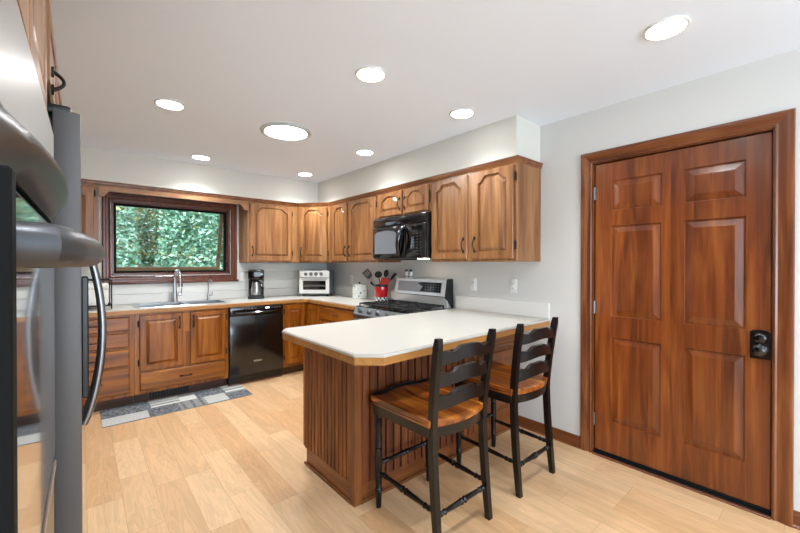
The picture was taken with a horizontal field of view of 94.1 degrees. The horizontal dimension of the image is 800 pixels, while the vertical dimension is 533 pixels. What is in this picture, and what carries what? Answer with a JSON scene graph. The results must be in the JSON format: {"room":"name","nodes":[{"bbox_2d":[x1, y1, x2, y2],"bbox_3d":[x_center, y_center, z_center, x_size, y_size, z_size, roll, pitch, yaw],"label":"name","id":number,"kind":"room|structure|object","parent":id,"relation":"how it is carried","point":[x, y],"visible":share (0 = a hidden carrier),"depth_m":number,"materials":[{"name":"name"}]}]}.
{"room":"kitchen","nodes":[
{"label":"kitchen","id":0,"kind":"room"},
{"bbox_2d":[90,191,326,294],"bbox_3d":[-2.454,0.097,4.410,3.486,2.420,0.150,0,0,-41],"label":"wall","id":1,"kind":"structure","parent":0,"point":[99,198],"depth_m":4.30,"materials":[{"name":"grey paint"}]},
{"bbox_2d":[81,184,98,241],"bbox_3d":[-3.105,-0.415,3.491,0.425,0.744,0.370,0,0,-41],"label":"upper cabinet","id":2,"kind":"object","parent":1,"relation":"attached to","point":[89,193],"visible":0.24,"depth_m":3.47,"materials":[{"name":"brown wood"}]},
{"bbox_2d":[98,185,247,209],"bbox_3d":[-2.328,-0.717,3.966,1.375,0.102,0.020,0,0,-41],"label":"window valance","id":3,"kind":"object","parent":2,"relation":"attached to","point":[102,190],"visible":1,"depth_m":3.87,"materials":[{"name":"brown wood"}]},
{"bbox_2d":[102,192,237,284],"bbox_3d":[-2.657,-0.291,4.368,1.333,0.954,0.423,0,0,-41],"label":"window","id":4,"kind":"structure","parent":1,"relation":"in","point":[228,212],"depth_m":4.20,"materials":[{"name":"brown wood"}]},
{"bbox_2d":[81,263,323,294],"bbox_3d":[-2.404,0.125,4.347,3.400,0.332,0.010,0,0,-41],"label":"boards","id":5,"kind":"object","parent":1,"relation":"attached to","point":[291,271],"visible":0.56,"depth_m":4.67,"materials":[{"name":"white"}]},
{"bbox_2d":[240,272,245,281],"bbox_3d":[-1.977,0.133,4.699,0.072,0.116,0.010,0,0,-41],"label":"light switch","id":6,"kind":"object","parent":5,"relation":"attached to","point":[242,274],"visible":1,"depth_m":4.70,"materials":[{"name":"white plastic"}]},
{"bbox_2d":[108,285,396,304],"bbox_3d":[-1.625,0.336,3.903,2.884,0.122,1.676,0,0,-41],"label":"backsplash","id":7,"kind":"structure","parent":1,"relation":"attached to","point":[341,290],"depth_m":4.38,"materials":[{"name":"grey laminate"}]},
{"bbox_2d":[239,202,296,262],"bbox_3d":[-1.662,-0.421,4.726,0.624,0.744,0.370,0,0,-41],"label":"upper cabinet","id":8,"kind":"object","parent":1,"relation":"attached to","point":[267,232],"visible":0.99,"depth_m":4.58,"materials":[{"name":"brown wood"}]},
{"bbox_2d":[81,115,539,202],"bbox_3d":[-1.313,-0.957,3.071,3.486,0.298,3.358,0,0,-41],"label":"soffit","id":9,"kind":"structure","parent":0,"point":[514,135],"depth_m":3.71,"materials":[{"name":"grey paint"}]},
{"bbox_2d":[81,155,542,206],"bbox_3d":[-0.929,-0.790,3.855,4.313,0.044,1.837,0,0,8],"label":"crown molding","id":10,"kind":"structure","parent":9,"relation":"attached to","point":[517,158],"depth_m":3.67,"materials":[{"name":"brown wood"}]},
{"bbox_2d":[49,0,799,182],"bbox_3d":[0.693,-1.143,0.765,3.836,0.100,9.770,0,0,-41],"label":"ceiling","id":11,"kind":"structure","parent":0,"point":[236,67],"depth_m":2.04,"materials":[{"name":"white paint"}]},
{"bbox_2d":[154,98,185,110],"bbox_3d":[-1.562,-1.098,2.527,0.184,0.010,0.184,0,0,-41],"label":"recessed light","id":12,"kind":"object","parent":11,"relation":"in","point":[169,104],"visible":1,"depth_m":2.52,"materials":[{"name":"white plastic"}]},
{"bbox_2d":[191,154,210,159],"bbox_3d":[-2.017,-1.105,3.773,0.184,0.010,0.184,0,0,-41],"label":"recessed light","id":13,"kind":"object","parent":11,"relation":"in","point":[196,156],"visible":1,"depth_m":3.77,"materials":[{"name":"white ceramic"}]},
{"bbox_2d":[260,122,311,140],"bbox_3d":[-0.930,-1.095,3.041,0.404,0.019,0.404,0,0,-41],"label":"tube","id":14,"kind":"object","parent":11,"relation":"attached to","point":[283,131],"visible":1,"depth_m":3.02,"materials":[{"name":"grey"}]},
{"bbox_2d":[265,126,305,138],"bbox_3d":[-0.930,-1.100,3.041,0.319,0.009,0.319,0,0,-41],"label":"diffuser","id":15,"kind":"object","parent":14,"relation":"attached to","point":[276,132],"depth_m":3.04,"materials":[{"name":"white plastic"}]},
{"bbox_2d":[297,172,312,175],"bbox_3d":[-1.141,-1.109,4.480,0.184,0.010,0.184,0,0,-41],"label":"recessed light","id":16,"kind":"object","parent":11,"relation":"in","point":[299,173],"visible":1,"depth_m":4.47,"materials":[{"name":"white ceramic"}]},
{"bbox_2d":[356,149,373,155],"bbox_3d":[-0.339,-1.104,3.606,0.184,0.010,0.184,0,0,-41],"label":"recessed light","id":17,"kind":"object","parent":11,"relation":"in","point":[365,152],"visible":1,"depth_m":3.60,"materials":[{"name":"white plastic"}]},
{"bbox_2d":[355,66,386,82],"bbox_3d":[-0.166,-1.096,2.129,0.184,0.010,0.184,0,0,-41],"label":"recessed light","id":18,"kind":"object","parent":11,"relation":"in","point":[368,74],"visible":1,"depth_m":2.12,"materials":[{"name":"white ceramic"}]},
{"bbox_2d":[449,108,474,118],"bbox_3d":[0.446,-1.099,2.678,0.184,0.010,0.184,0,0,-41],"label":"recessed light","id":19,"kind":"object","parent":11,"relation":"in","point":[460,113],"visible":1,"depth_m":2.67,"materials":[{"name":"white plastic"}]},
{"bbox_2d":[642,15,690,40],"bbox_3d":[1.225,-1.093,1.715,0.184,0.010,0.184,0,0,-41],"label":"recessed light","id":20,"kind":"object","parent":11,"relation":"in","point":[669,27],"visible":1,"depth_m":1.71,"materials":[{"name":"white plastic"}]},
{"bbox_2d":[82,370,799,532],"bbox_3d":[0.734,1.356,0.846,3.686,0.060,9.720,0,0,-41],"label":"floor","id":21,"kind":"structure","parent":0,"point":[236,465],"depth_m":2.19,"materials":[{"name":"laminate"}]},
{"bbox_2d":[17,0,46,108],"bbox_3d":[-0.813,0.267,0.368,0.641,2.125,0.815,0,0,-41],"label":"tall cabinet","id":22,"kind":"object","parent":21,"relation":"on","point":[33,13],"visible":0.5,"depth_m":0.70,"materials":[{"name":"brown wood"}]},
{"bbox_2d":[0,0,104,532],"bbox_3d":[-0.746,0.313,0.416,0.654,1.232,0.737,0,0,-40],"label":"wall oven","id":23,"kind":"object","parent":22,"relation":"in","point":[33,187],"visible":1,"depth_m":0.42,"materials":[{"name":"silver metal"}]},
{"bbox_2d":[47,102,106,532],"bbox_3d":[-1.451,0.433,1.216,0.773,1.783,0.906,0,0,-41],"label":"refrigerator","id":24,"kind":"object","parent":21,"relation":"on","point":[71,290],"visible":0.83,"depth_m":1.06,"materials":[{"name":"silver metal"}]},
{"bbox_2d":[82,314,133,411],"bbox_3d":[-2.863,0.875,3.530,0.514,0.872,0.638,0,0,-41],"label":"base cabinet","id":25,"kind":"object","parent":21,"relation":"on","point":[117,383],"visible":0.41,"depth_m":3.40,"materials":[{"name":"brown wood"}]},
{"bbox_2d":[100,384,252,427],"bbox_3d":[-2.111,1.307,3.589,1.200,0.008,0.463,0,0,-41],"label":"kitchen rug","id":26,"kind":"object","parent":21,"relation":"on","point":[152,408],"visible":1,"depth_m":3.52,"materials":[{"name":"grey fabric"}]},
{"bbox_2d":[134,308,227,403],"bbox_3d":[-2.350,0.873,3.968,0.831,0.872,0.638,0,0,-41],"label":"base cabinet","id":27,"kind":"object","parent":21,"relation":"on","point":[176,352],"visible":0.99,"depth_m":3.73,"materials":[{"name":"brown wood"}]},
{"bbox_2d":[149,385,188,398],"bbox_3d":[-2.310,1.259,3.736,0.340,0.067,0.014,0,0,-41],"label":"vent","id":28,"kind":"object","parent":27,"relation":"attached to","point":[184,389],"depth_m":3.73,"materials":[{"name":"black metal"}]},
{"bbox_2d":[227,304,282,385],"bbox_3d":[-1.790,0.872,4.428,0.604,0.868,0.652,0,0,-41],"label":"dishwasher","id":29,"kind":"object","parent":21,"relation":"on","point":[255,335],"visible":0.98,"depth_m":4.20,"materials":[{"name":"black metal"}]},
{"bbox_2d":[282,302,319,373],"bbox_3d":[-1.131,0.868,4.830,0.912,0.872,0.914,0,0,-41],"label":"base cabinet","id":30,"kind":"object","parent":21,"relation":"on","point":[302,313],"visible":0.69,"depth_m":4.51,"materials":[{"name":"brown wood"}]},
{"bbox_2d":[89,285,396,316],"bbox_3d":[-1.624,0.359,3.902,2.884,0.168,1.678,0,0,-41],"label":"countertop","id":31,"kind":"structure","parent":30,"relation":"on","point":[341,297],"depth_m":4.26,"materials":[{"name":"white laminate"}]},
{"bbox_2d":[88,279,111,308],"bbox_3d":[-2.928,0.261,3.511,0.325,0.278,0.310,0,0,-41],"label":"wire rack","id":32,"kind":"object","parent":31,"relation":"on","point":[109,280],"visible":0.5,"depth_m":3.50,"materials":[{"name":"black metal"}]},
{"bbox_2d":[88,282,108,305],"bbox_3d":[-2.932,0.258,3.508,0.285,0.204,0.270,0,0,-41],"label":"storage bin","id":33,"kind":"object","parent":32,"relation":"in","point":[92,299],"visible":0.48,"depth_m":3.43,"materials":[{"name":"white plastic"}]},
{"bbox_2d":[89,289,107,305],"bbox_3d":[-2.932,0.286,3.508,0.275,0.148,0.260,0,0,-41],"label":"tub","id":34,"kind":"object","parent":33,"relation":"in","point":[92,299],"depth_m":3.43,"materials":[{"name":"white plastic"}]},
{"bbox_2d":[171,269,182,301],"bbox_3d":[-2.430,0.210,4.077,0.106,0.361,0.218,0,0,-41],"label":"faucet","id":35,"kind":"object","parent":31,"relation":"on","point":[175,295],"visible":1,"depth_m":4.10,"materials":[{"name":"silver metal"}]},
{"bbox_2d":[129,299,233,308],"bbox_3d":[-2.329,0.481,3.990,0.889,0.181,0.515,0,0,-41],"label":"sink","id":36,"kind":"object","parent":31,"relation":"in","point":[211,301],"visible":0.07,"depth_m":4.01,"materials":[{"name":"silver metal"}]},
{"bbox_2d":[207,279,212,299],"bbox_3d":[-2.217,0.268,4.333,0.063,0.242,0.074,0,0,-26],"label":"tap","id":37,"kind":"object","parent":31,"relation":"on","point":[208,294],"visible":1,"depth_m":4.33,"materials":[{"name":"silver metal"}]},
{"bbox_2d":[248,269,263,298],"bbox_3d":[-1.789,0.216,4.631,0.190,0.355,0.250,0,0,-21],"label":"coffee maker","id":38,"kind":"object","parent":31,"relation":"on","point":[255,276],"visible":1,"depth_m":4.55,"materials":[{"name":"black plastic"}]},
{"bbox_2d":[299,270,333,295],"bbox_3d":[-1.125,0.222,5.049,0.396,0.338,0.363,0,0,1],"label":"toaster oven","id":39,"kind":"object","parent":31,"relation":"on","point":[310,281],"visible":1,"depth_m":4.91,"materials":[{"name":"silver metal"}]},
{"bbox_2d":[352,282,366,298],"bbox_3d":[-0.496,0.290,4.579,0.188,0.207,0.188,0,0,-41],"label":"canister","id":40,"kind":"object","parent":31,"relation":"on","point":[359,291],"visible":0.99,"depth_m":4.50,"materials":[{"name":"white ceramic"}]},
{"bbox_2d":[374,284,387,300],"bbox_3d":[-0.214,0.300,4.274,0.162,0.190,0.162,0,0,-41],"label":"utensil crock","id":41,"kind":"object","parent":31,"relation":"on","point":[381,291],"visible":0.88,"depth_m":4.21,"materials":[{"name":"red ceramic"}]},
{"bbox_2d":[362,268,376,284],"bbox_3d":[-0.311,0.172,4.294,0.261,0.302,0.014,0,0,12],"label":"slotted turner","id":42,"kind":"object","parent":41,"relation":"in","point":[369,276],"visible":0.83,"depth_m":4.30,"materials":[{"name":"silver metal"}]},
{"bbox_2d":[375,271,381,284],"bbox_3d":[-0.246,0.187,4.284,0.088,0.268,0.026,0,0,9],"label":"spoon","id":43,"kind":"object","parent":41,"relation":"in","point":[378,274],"visible":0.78,"depth_m":4.27,"materials":[{"name":"black plastic"}]},
{"bbox_2d":[380,277,389,284],"bbox_3d":[-0.172,0.222,4.244,0.117,0.200,0.047,0,0,16],"label":"spatula","id":44,"kind":"object","parent":41,"relation":"in","point":[384,281],"visible":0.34,"depth_m":4.23,"materials":[{"name":"red plastic"}]},
{"bbox_2d":[384,270,388,277],"bbox_3d":[-0.179,0.178,4.275,0.100,0.287,0.027,0,0,9],"label":"serving spoon","id":45,"kind":"object","parent":41,"relation":"in","point":[386,272],"visible":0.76,"depth_m":4.26,"materials":[{"name":"black plastic"}]},
{"bbox_2d":[320,304,355,323],"bbox_3d":[-0.487,0.871,4.276,0.654,0.872,0.760,0,0,-41],"label":"drawer","id":46,"kind":"object","parent":21,"relation":"on","point":[328,314],"visible":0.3,"depth_m":4.11,"materials":[{"name":"brown wood"}]},
{"bbox_2d":[353,277,452,319],"bbox_3d":[0.001,0.715,3.658,0.679,1.192,0.776,0,0,-41],"label":"gas range","id":47,"kind":"object","parent":21,"relation":"on","point":[414,295],"visible":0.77,"depth_m":3.66,"materials":[{"name":"silver metal"}]},
{"bbox_2d":[357,305,446,313],"bbox_3d":[0.005,0.408,3.663,0.524,0.019,0.768,0,0,-41],"label":"cooktop","id":48,"kind":"object","parent":47,"relation":"in","point":[372,308],"depth_m":3.46,"materials":[{"name":"black metal"}]},
{"bbox_2d":[409,269,412,277],"bbox_3d":[0.118,0.075,4.000,0.037,0.091,0.036,0,0,-41],"label":"shaker","id":49,"kind":"object","parent":47,"relation":"on","point":[410,270],"visible":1,"depth_m":3.99,"materials":[{"name":"white ceramic"}]},
{"bbox_2d":[303,334,514,506],"bbox_3d":[0.159,0.885,2.792,1.618,0.861,0.652,0,0,-41],"label":"base cabinet","id":50,"kind":"object","parent":21,"relation":"on","point":[339,417],"visible":0.36,"depth_m":2.24,"materials":[{"name":"brown wood"}]},
{"bbox_2d":[282,295,550,365],"bbox_3d":[0.196,0.368,2.620,1.786,0.172,1.020,0,0,-41],"label":"countertop","id":51,"kind":"structure","parent":50,"relation":"on","point":[386,340],"depth_m":2.40,"materials":[{"name":"white laminate"}]},
{"bbox_2d":[370,328,495,532],"bbox_3d":[0.172,0.822,1.999,0.456,0.995,0.532,0,0,-41],"label":"bar stool","id":52,"kind":"object","parent":21,"relation":"on","point":[432,409],"visible":1,"depth_m":1.86,"materials":[{"name":"black paint"}]},
{"bbox_2d":[455,317,557,498],"bbox_3d":[0.681,0.820,2.429,0.456,0.995,0.532,0,0,-41],"label":"bar stool","id":53,"kind":"object","parent":21,"relation":"on","point":[512,385],"visible":0.77,"depth_m":2.25,"materials":[{"name":"black paint"}]},
{"bbox_2d":[327,48,799,511],"bbox_3d":[2.043,0.110,1.960,0.160,2.420,9.720,0,0,-41],"label":"wall","id":54,"kind":"structure","parent":0,"point":[771,84],"depth_m":2.72,"materials":[{"name":"grey paint"}]},
{"bbox_2d":[297,206,329,262],"bbox_3d":[-1.094,-0.423,5.014,0.607,0.744,0.671,0,0,-41],"label":"upper cabinet","id":55,"kind":"object","parent":54,"relation":"attached to","point":[313,222],"visible":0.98,"depth_m":4.77,"materials":[{"name":"brown wood"}]},
{"bbox_2d":[330,195,400,262],"bbox_3d":[-0.458,-0.420,4.455,0.386,0.744,0.999,0,0,-41],"label":"upper cabinet","id":56,"kind":"object","parent":54,"relation":"attached to","point":[351,222],"visible":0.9,"depth_m":4.30,"materials":[{"name":"brown wood"}]},
{"bbox_2d":[378,182,430,218],"bbox_3d":[0.129,-0.645,3.768,0.386,0.286,0.800,0,0,-41],"label":"upper cabinet","id":57,"kind":"object","parent":54,"relation":"attached to","point":[414,199],"visible":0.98,"depth_m":3.61,"materials":[{"name":"brown wood"}]},
{"bbox_2d":[373,212,430,259],"bbox_3d":[0.092,-0.282,3.739,0.478,0.428,0.792,0,0,-41],"label":"microwave","id":58,"kind":"object","parent":57,"relation":"attached to","point":[402,237],"visible":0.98,"depth_m":3.54,"materials":[{"name":"black plastic"}]},
{"bbox_2d":[470,278,476,290],"bbox_3d":[0.675,0.166,3.429,0.009,0.116,0.072,0,0,-41],"label":"wall outlet","id":59,"kind":"object","parent":54,"relation":"attached to","point":[473,281],"visible":1,"depth_m":3.42,"materials":[{"name":"white plastic"}]},
{"bbox_2d":[431,162,540,261],"bbox_3d":[0.675,-0.413,3.132,0.388,0.744,0.875,0,0,-41],"label":"upper cabinet","id":60,"kind":"object","parent":54,"relation":"attached to","point":[493,214],"visible":1,"depth_m":2.90,"materials":[{"name":"brown wood"}]},
{"bbox_2d":[455,295,549,318],"bbox_3d":[0.843,0.340,3.222,0.020,0.122,0.947,0,0,-41],"label":"backsplash","id":61,"kind":"structure","parent":54,"relation":"attached to","point":[504,306],"depth_m":3.15,"materials":[{"name":"white laminate"}]},
{"bbox_2d":[509,279,516,292],"bbox_3d":[0.946,0.164,3.112,0.009,0.116,0.072,0,0,-41],"label":"wall outlet","id":62,"kind":"object","parent":54,"relation":"attached to","point":[512,282],"visible":1,"depth_m":3.11,"materials":[{"name":"white plastic"}]},
{"bbox_2d":[518,415,579,448],"bbox_3d":[1.139,1.273,2.884,0.020,0.084,0.504,0,0,-41],"label":"baseboard","id":63,"kind":"structure","parent":54,"relation":"attached to","point":[565,437],"depth_m":2.84,"materials":[{"name":"brown wood"}]},
{"bbox_2d":[580,108,795,527],"bbox_3d":[1.695,0.259,2.322,0.214,2.118,1.058,0,0,-41],"label":"door","id":64,"kind":"structure","parent":54,"relation":"in","point":[687,333],"depth_m":2.21,"materials":[{"name":"brown wood"}]},
{"bbox_2d":[792,510,799,529],"bbox_3d":[3.530,1.288,0.090,0.020,0.084,4.736,0,0,-41],"label":"baseboard","id":65,"kind":"structure","parent":54,"relation":"attached to","point":[796,514],"depth_m":1.88,"materials":[{"name":"brown wood"}]},
{"label":"outside","id":66,"kind":"structure","parent":0,"visible":0},
{"bbox_3d":[-9.915,2.350,14.674,32.000,0.200,24.830,0,0,-41],"label":"lawn","id":67,"kind":"structure","parent":66,"visible":0},
{"bbox_2d":[116,206,142,266],"bbox_3d":[-4.823,-0.019,6.015,1.290,4.637,1.263,0,0,-41],"label":"leafy tree","id":68,"kind":"object","parent":67,"relation":"on","point":[124,240],"visible":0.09,"depth_m":6.07,"materials":[{"name":"green plant"}]},
{"bbox_2d":[116,207,172,266],"bbox_3d":[-5.232,-0.338,7.497,1.308,5.257,1.280,0,0,44],"label":"leafy tree","id":69,"kind":"object","parent":67,"relation":"on","point":[151,215],"visible":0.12,"depth_m":7.36,"materials":[{"name":"green plant"}]},
{"bbox_2d":[151,210,194,265],"bbox_3d":[-5.499,-0.742,9.488,1.635,6.044,1.657,0,0,-26],"label":"leafy tree","id":70,"kind":"object","parent":67,"relation":"on","point":[158,210],"visible":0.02,"depth_m":9.12,"materials":[{"name":"green plant"}]},
{"bbox_2d":[153,209,222,269],"bbox_3d":[-3.865,-0.135,6.819,1.290,4.859,1.265,0,0,-41],"label":"leafy tree","id":71,"kind":"object","parent":67,"relation":"on","point":[192,252],"visible":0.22,"depth_m":6.60,"materials":[{"name":"green plant"}]},
{"bbox_2d":[179,214,222,269],"bbox_3d":[-4.305,-0.386,8.280,1.290,5.345,1.300,0,0,10],"label":"leafy tree","id":72,"kind":"object","parent":67,"relation":"on","point":[217,219],"visible":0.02,"depth_m":8.11,"materials":[{"name":"green plant"}]},
{"bbox_3d":[-0.723,0.123,-0.408,0.150,2.420,9.720,0,0,-41],"label":"wall","id":73,"kind":"structure","parent":0,"visible":0},
{"bbox_2d":[47,0,65,122],"bbox_3d":[-1.491,-0.653,1.175,0.668,0.295,0.930,0,0,-41],"label":"upper cabinet","id":74,"kind":"object","parent":73,"relation":"attached to","point":[54,87],"visible":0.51,"depth_m":1.10,"materials":[{"name":"brown wood"}]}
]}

